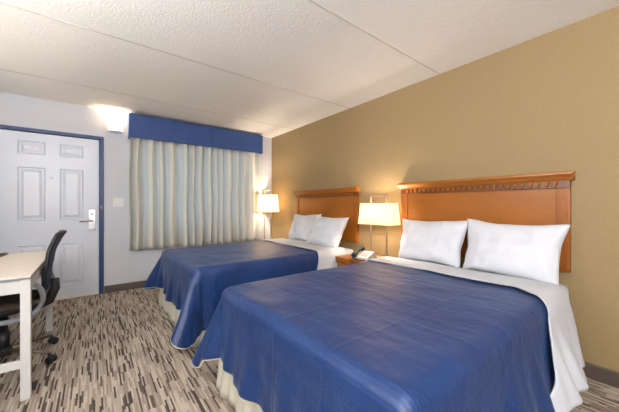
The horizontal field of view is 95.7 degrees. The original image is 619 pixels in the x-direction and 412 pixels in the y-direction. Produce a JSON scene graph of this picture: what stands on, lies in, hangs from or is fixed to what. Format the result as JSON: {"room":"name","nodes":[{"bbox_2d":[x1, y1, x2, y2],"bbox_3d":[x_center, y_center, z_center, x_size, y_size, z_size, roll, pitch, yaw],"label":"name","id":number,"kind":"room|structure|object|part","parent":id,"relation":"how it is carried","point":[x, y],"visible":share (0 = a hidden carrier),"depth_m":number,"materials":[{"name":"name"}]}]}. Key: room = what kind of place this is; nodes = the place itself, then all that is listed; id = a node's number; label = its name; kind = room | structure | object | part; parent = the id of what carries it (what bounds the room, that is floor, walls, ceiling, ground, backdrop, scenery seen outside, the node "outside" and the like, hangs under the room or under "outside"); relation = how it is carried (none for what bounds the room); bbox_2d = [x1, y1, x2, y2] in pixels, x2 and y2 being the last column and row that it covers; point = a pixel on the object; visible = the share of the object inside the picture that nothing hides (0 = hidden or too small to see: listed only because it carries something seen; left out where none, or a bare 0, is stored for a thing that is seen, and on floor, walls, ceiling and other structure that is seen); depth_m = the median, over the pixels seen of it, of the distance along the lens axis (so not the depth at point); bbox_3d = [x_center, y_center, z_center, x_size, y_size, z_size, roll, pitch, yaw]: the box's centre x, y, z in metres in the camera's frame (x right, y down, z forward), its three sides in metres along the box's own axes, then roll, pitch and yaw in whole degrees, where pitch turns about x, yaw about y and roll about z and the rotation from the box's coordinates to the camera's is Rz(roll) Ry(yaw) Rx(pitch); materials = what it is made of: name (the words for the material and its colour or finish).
{"room":"hotel room","nodes":[
{"label":"hotel room","id":0,"kind":"room"},
{"bbox_2d":[0,92,271,285],"bbox_3d":[-2.330,-0.062,4.211,3.959,2.485,0.120,0,0,-38],"label":"wall","id":1,"kind":"structure","parent":0,"point":[122,265],"depth_m":3.83,"materials":[{"name":"white paint"}]},
{"bbox_2d":[0,124,103,300],"bbox_3d":[-3.197,0.133,3.488,1.026,2.134,0.164,0,0,-38],"label":"door","id":2,"kind":"structure","parent":1,"relation":"in","point":[50,184],"depth_m":3.52,"materials":[{"name":"white paint"}]},
{"bbox_3d":[-2.882,0.180,3.712,0.075,0.270,0.018,0,0,-38],"label":"lock plate","id":3,"kind":"part","parent":2,"relation":"part of","materials":[{"name":"silver metal"}]},
{"bbox_2d":[108,118,122,133],"bbox_3d":[-2.650,-1.098,3.833,0.173,0.184,0.087,0,0,-38],"label":"wall sconce","id":4,"kind":"object","parent":1,"relation":"attached to","point":[115,125],"visible":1,"depth_m":3.81,"materials":[{"name":"white glass"}]},
{"bbox_2d":[113,198,123,205],"bbox_3d":[-2.646,-0.055,3.881,0.124,0.120,0.016,0,0,-38],"label":"light switch","id":5,"kind":"object","parent":1,"relation":"attached to","point":[116,201],"visible":1,"depth_m":3.88,"materials":[{"name":"plastic"}]},
{"bbox_2d":[104,280,145,293],"bbox_3d":[-1.754,1.131,4.573,2.579,0.098,0.012,0,0,-38],"label":"baseboard","id":6,"kind":"structure","parent":1,"relation":"attached to","point":[139,284],"depth_m":3.91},
{"bbox_2d":[128,113,262,153],"bbox_3d":[-1.703,-1.110,4.504,2.041,0.324,0.182,0,0,-38],"label":"valance","id":7,"kind":"object","parent":1,"relation":"attached to","point":[139,126],"visible":0.98,"depth_m":4.29,"materials":[{"name":"fabric"}]},
{"bbox_2d":[129,137,261,250],"bbox_3d":[-1.697,-0.263,4.499,2.048,1.787,0.134,0,0,-38],"label":"window curtain","id":8,"kind":"object","parent":7,"relation":"hanging from","point":[182,195],"visible":0.91,"depth_m":4.39,"materials":[{"name":"fabric"}]},
{"bbox_2d":[0,0,618,137],"bbox_3d":[-0.124,-1.355,1.355,4.199,0.100,7.337,0,0,-38],"label":"ceiling","id":9,"kind":"structure","parent":0,"point":[300,46],"depth_m":2.32,"materials":[{"name":"white paint"}]},
{"bbox_2d":[1,69,292,128],"bbox_3d":[-1.809,-1.304,3.537,3.959,0.004,0.008,0,0,-38],"label":"trim","id":10,"kind":"structure","parent":9,"relation":"attached to","point":[1,69],"depth_m":3.30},
{"bbox_2d":[0,2,349,108],"bbox_3d":[-1.030,-1.304,2.527,3.959,0.004,0.008,0,0,-38],"label":"trim","id":11,"kind":"structure","parent":9,"relation":"attached to","point":[0,2],"depth_m":2.29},
{"bbox_2d":[309,0,439,73],"bbox_3d":[-0.280,-1.304,1.556,3.959,0.004,0.008,0,0,-38],"label":"trim","id":12,"kind":"structure","parent":9,"relation":"attached to","point":[309,0],"depth_m":2.11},
{"bbox_2d":[0,288,618,411],"bbox_3d":[-0.124,1.230,1.355,4.199,0.100,7.337,0,0,-38],"label":"floor","id":13,"kind":"structure","parent":0,"point":[115,352],"depth_m":2.02,"materials":[{"name":"carpet"}]},
{"bbox_2d":[0,251,52,401],"bbox_3d":[-2.445,0.801,1.921,0.918,0.757,1.230,0,0,-38],"label":"desk","id":14,"kind":"object","parent":13,"relation":"on","point":[19,272],"visible":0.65,"depth_m":1.71,"materials":[{"name":"white wood"}]},
{"bbox_3d":[-1.742,0.814,1.720,0.046,0.733,0.046,0,0,-38],"label":"leg","id":15,"kind":"part","parent":14,"relation":"part of","materials":[{"name":"white wood"}]},
{"bbox_3d":[-2.461,0.814,2.653,0.046,0.733,0.046,0,0,-38],"label":"leg","id":16,"kind":"part","parent":14,"relation":"part of","materials":[{"name":"white wood"}]},
{"bbox_2d":[0,230,66,364],"bbox_3d":[-2.274,0.688,2.080,0.714,0.985,0.694,0,0,-38],"label":"office chair","id":17,"kind":"object","parent":13,"relation":"on","point":[44,294],"visible":0.89,"depth_m":2.09,"materials":[{"name":"fabric"}]},
{"bbox_3d":[-2.109,0.664,1.916,0.462,0.297,0.161,0,0,-38],"label":"armrest","id":18,"kind":"part","parent":17,"relation":"part of","materials":[{"name":"grey plastic"}]},
{"bbox_3d":[-2.276,0.713,2.083,0.470,0.055,0.490,0,0,-38],"label":"seat","id":19,"kind":"part","parent":17,"relation":"part of","materials":[{"name":"fabric"}]},
{"bbox_3d":[-2.102,1.085,2.100,0.290,0.055,0.044,0,0,-5],"label":"arm","id":20,"kind":"part","parent":17,"relation":"part of","materials":[{"name":"brown metal"}]},
{"bbox_3d":[-2.238,1.085,2.254,0.044,0.055,0.290,0,0,13],"label":"arm","id":21,"kind":"part","parent":17,"relation":"part of","materials":[{"name":"brown metal"}]},
{"bbox_3d":[-2.396,0.664,2.287,0.462,0.297,0.161,0,0,-38],"label":"armrest","id":22,"kind":"part","parent":17,"relation":"part of","materials":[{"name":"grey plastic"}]},
{"bbox_3d":[-2.060,0.445,2.250,0.169,0.500,0.384,0,0,-38],"label":"frame","id":23,"kind":"part","parent":17,"relation":"part of","materials":[{"name":"black plastic"}]},
{"bbox_3d":[-2.060,0.445,2.250,0.159,0.480,0.358,0,0,-38],"label":"backrest","id":24,"kind":"part","parent":17,"relation":"part of","materials":[{"name":"black"}]},
{"bbox_2d":[158,248,353,346],"bbox_3d":[-0.636,0.863,3.486,2.028,0.635,1.504,0,0,-38],"label":"bed","id":25,"kind":"object","parent":13,"relation":"on","point":[169,308],"visible":0.09,"depth_m":2.91,"materials":[{"name":"fabric"}]},
{"bbox_2d":[141,241,318,348],"bbox_3d":[-0.894,0.813,3.274,1.664,0.580,1.752,0,0,-38],"label":"bedspread","id":26,"kind":"object","parent":25,"relation":"on","point":[194,280],"visible":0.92,"depth_m":2.71,"materials":[{"name":"fabric"}]},
{"bbox_2d":[262,238,346,269],"bbox_3d":[-0.185,0.737,3.796,0.527,0.466,1.588,0,0,-38],"label":"sheet","id":27,"kind":"object","parent":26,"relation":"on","point":[326,255],"visible":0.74,"depth_m":3.34,"materials":[{"name":"fabric"}]},
{"bbox_2d":[307,215,348,247],"bbox_3d":[0.207,0.335,3.697,0.272,0.417,0.696,0,0,-37],"label":"pillow","id":28,"kind":"object","parent":27,"relation":"on","point":[324,231],"visible":0.97,"depth_m":3.56,"materials":[{"name":"fabric"}]},
{"bbox_2d":[288,214,321,240],"bbox_3d":[-0.106,0.332,4.259,0.262,0.447,0.692,0,0,-40],"label":"pillow","id":29,"kind":"object","parent":25,"relation":"on","point":[301,225],"visible":0.81,"depth_m":4.18,"materials":[{"name":"fabric"}]},
{"bbox_3d":[-0.613,0.682,3.503,1.968,0.275,1.385,0,0,-38],"label":"mattress","id":30,"kind":"part","parent":25,"relation":"part of","materials":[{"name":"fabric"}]},
{"bbox_2d":[257,190,278,239],"bbox_3d":[-0.734,0.449,4.910,0.193,1.463,0.480,0,0,-38],"label":"floor lamp","id":31,"kind":"object","parent":13,"relation":"on","point":[269,202],"visible":0.77,"depth_m":4.79,"materials":[{"name":"white fabric"}]},
{"bbox_3d":[-0.734,-0.045,4.910,0.193,0.300,0.480,0,0,-38],"label":"lamp shade","id":32,"kind":"part","parent":31,"relation":"part of","materials":[{"name":"fabric"}]},
{"bbox_3d":[-0.734,0.440,4.910,0.016,1.445,0.247,0,0,-38],"label":"lamp frame","id":33,"kind":"part","parent":31,"relation":"part of","materials":[{"name":"silver metal"}]},
{"bbox_2d":[335,254,383,266],"bbox_3d":[0.636,0.880,3.176,0.490,0.600,0.530,0,0,-38],"label":"nightstand","id":34,"kind":"object","parent":13,"relation":"on","point":[343,260],"visible":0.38,"depth_m":3.15,"materials":[{"name":"brown wood"}]},
{"bbox_2d":[351,246,375,260],"bbox_3d":[0.579,0.518,3.062,0.190,0.125,0.262,0,0,40],"label":"telephone","id":35,"kind":"object","parent":34,"relation":"on","point":[360,254],"visible":0.99,"depth_m":3.05,"materials":[{"name":"beige plastic"}]},
{"bbox_2d":[357,195,400,257],"bbox_3d":[0.768,0.230,3.120,0.193,0.700,0.453,0,0,-38],"label":"bedside lamp","id":36,"kind":"object","parent":34,"relation":"on","point":[386,214],"visible":0.8,"depth_m":3.02,"materials":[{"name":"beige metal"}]},
{"bbox_3d":[0.768,0.221,3.120,0.016,0.682,0.234,0,0,-38],"label":"lamp frame","id":37,"kind":"part","parent":36,"relation":"part of","materials":[{"name":"silver metal"}]},
{"bbox_3d":[0.768,0.086,3.120,0.193,0.237,0.453,0,0,-38],"label":"lamp shade","id":38,"kind":"part","parent":36,"relation":"part of","materials":[{"name":"fabric"}]},
{"bbox_2d":[216,267,568,411],"bbox_3d":[0.598,0.863,1.887,2.028,0.635,1.504,0,0,-38],"label":"bed","id":39,"kind":"object","parent":13,"relation":"on","point":[224,384],"visible":0.09,"depth_m":1.66,"materials":[{"name":"fabric"}]},
{"bbox_2d":[192,261,554,411],"bbox_3d":[0.397,0.830,1.690,1.680,0.616,1.863,0,0,-38],"label":"bedspread","id":40,"kind":"object","parent":39,"relation":"on","point":[369,336],"visible":0.98,"depth_m":1.25,"materials":[{"name":"fabric"}]},
{"bbox_2d":[365,256,588,411],"bbox_3d":[0.941,0.736,2.079,0.763,0.465,1.618,0,0,-38],"label":"sheet","id":41,"kind":"object","parent":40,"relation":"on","point":[568,360],"visible":0.9,"depth_m":1.59,"materials":[{"name":"fabric"}]},
{"bbox_2d":[398,218,467,267],"bbox_3d":[1.122,0.330,2.637,0.249,0.425,0.679,0,0,-35],"label":"pillow","id":42,"kind":"object","parent":39,"relation":"on","point":[439,242],"visible":0.98,"depth_m":2.52,"materials":[{"name":"fabric"}]},
{"bbox_3d":[0.622,0.682,1.905,1.968,0.275,1.385,0,0,-38],"label":"mattress","id":43,"kind":"part","parent":39,"relation":"part of","materials":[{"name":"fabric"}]},
{"bbox_2d":[463,218,570,284],"bbox_3d":[1.513,0.325,2.114,0.262,0.438,0.668,0,0,-42],"label":"pillow","id":44,"kind":"object","parent":39,"relation":"on","point":[532,252],"visible":0.99,"depth_m":2.02,"materials":[{"name":"fabric"}]},
{"bbox_2d":[272,6,618,371],"bbox_3d":[1.490,-0.062,2.601,0.120,2.485,7.337,0,0,-38],"label":"wall","id":45,"kind":"structure","parent":0,"point":[548,102],"depth_m":2.31,"materials":[{"name":"beige paint"}]},
{"bbox_2d":[293,187,359,242],"bbox_3d":[0.188,0.111,4.122,0.078,0.718,1.414,0,0,-38],"label":"headboard","id":46,"kind":"object","parent":45,"relation":"attached to","point":[343,202],"visible":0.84,"depth_m":3.90,"materials":[{"name":"brown wood"}]},
{"bbox_3d":[0.208,0.170,4.138,0.026,0.600,1.250,0,0,-38],"label":"panel","id":47,"kind":"part","parent":46,"relation":"part of","materials":[{"name":"brown wood"}]},
{"bbox_3d":[0.188,-0.216,4.122,0.078,0.063,1.414,0,0,-38],"label":"crown moulding","id":48,"kind":"part","parent":46,"relation":"part of","materials":[{"name":"brown wood"}]},
{"bbox_2d":[397,170,574,271],"bbox_3d":[1.423,0.111,2.523,0.078,0.718,1.414,0,0,-38],"label":"headboard","id":49,"kind":"object","parent":45,"relation":"attached to","point":[533,198],"visible":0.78,"depth_m":2.34,"materials":[{"name":"brown wood"}]},
{"bbox_3d":[1.444,0.170,2.538,0.026,0.600,1.250,0,0,-38],"label":"panel","id":50,"kind":"part","parent":49,"relation":"part of","materials":[{"name":"brown wood"}]},
{"bbox_3d":[1.423,-0.216,2.523,0.078,0.063,1.414,0,0,-38],"label":"crown moulding","id":51,"kind":"part","parent":49,"relation":"part of","materials":[{"name":"brown wood"}]},
{"bbox_2d":[583,361,618,387],"bbox_3d":[1.438,1.130,2.561,0.012,0.100,7.097,0,0,-38],"label":"baseboard","id":52,"kind":"structure","parent":45,"relation":"attached to","point":[602,374],"depth_m":1.88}
]}

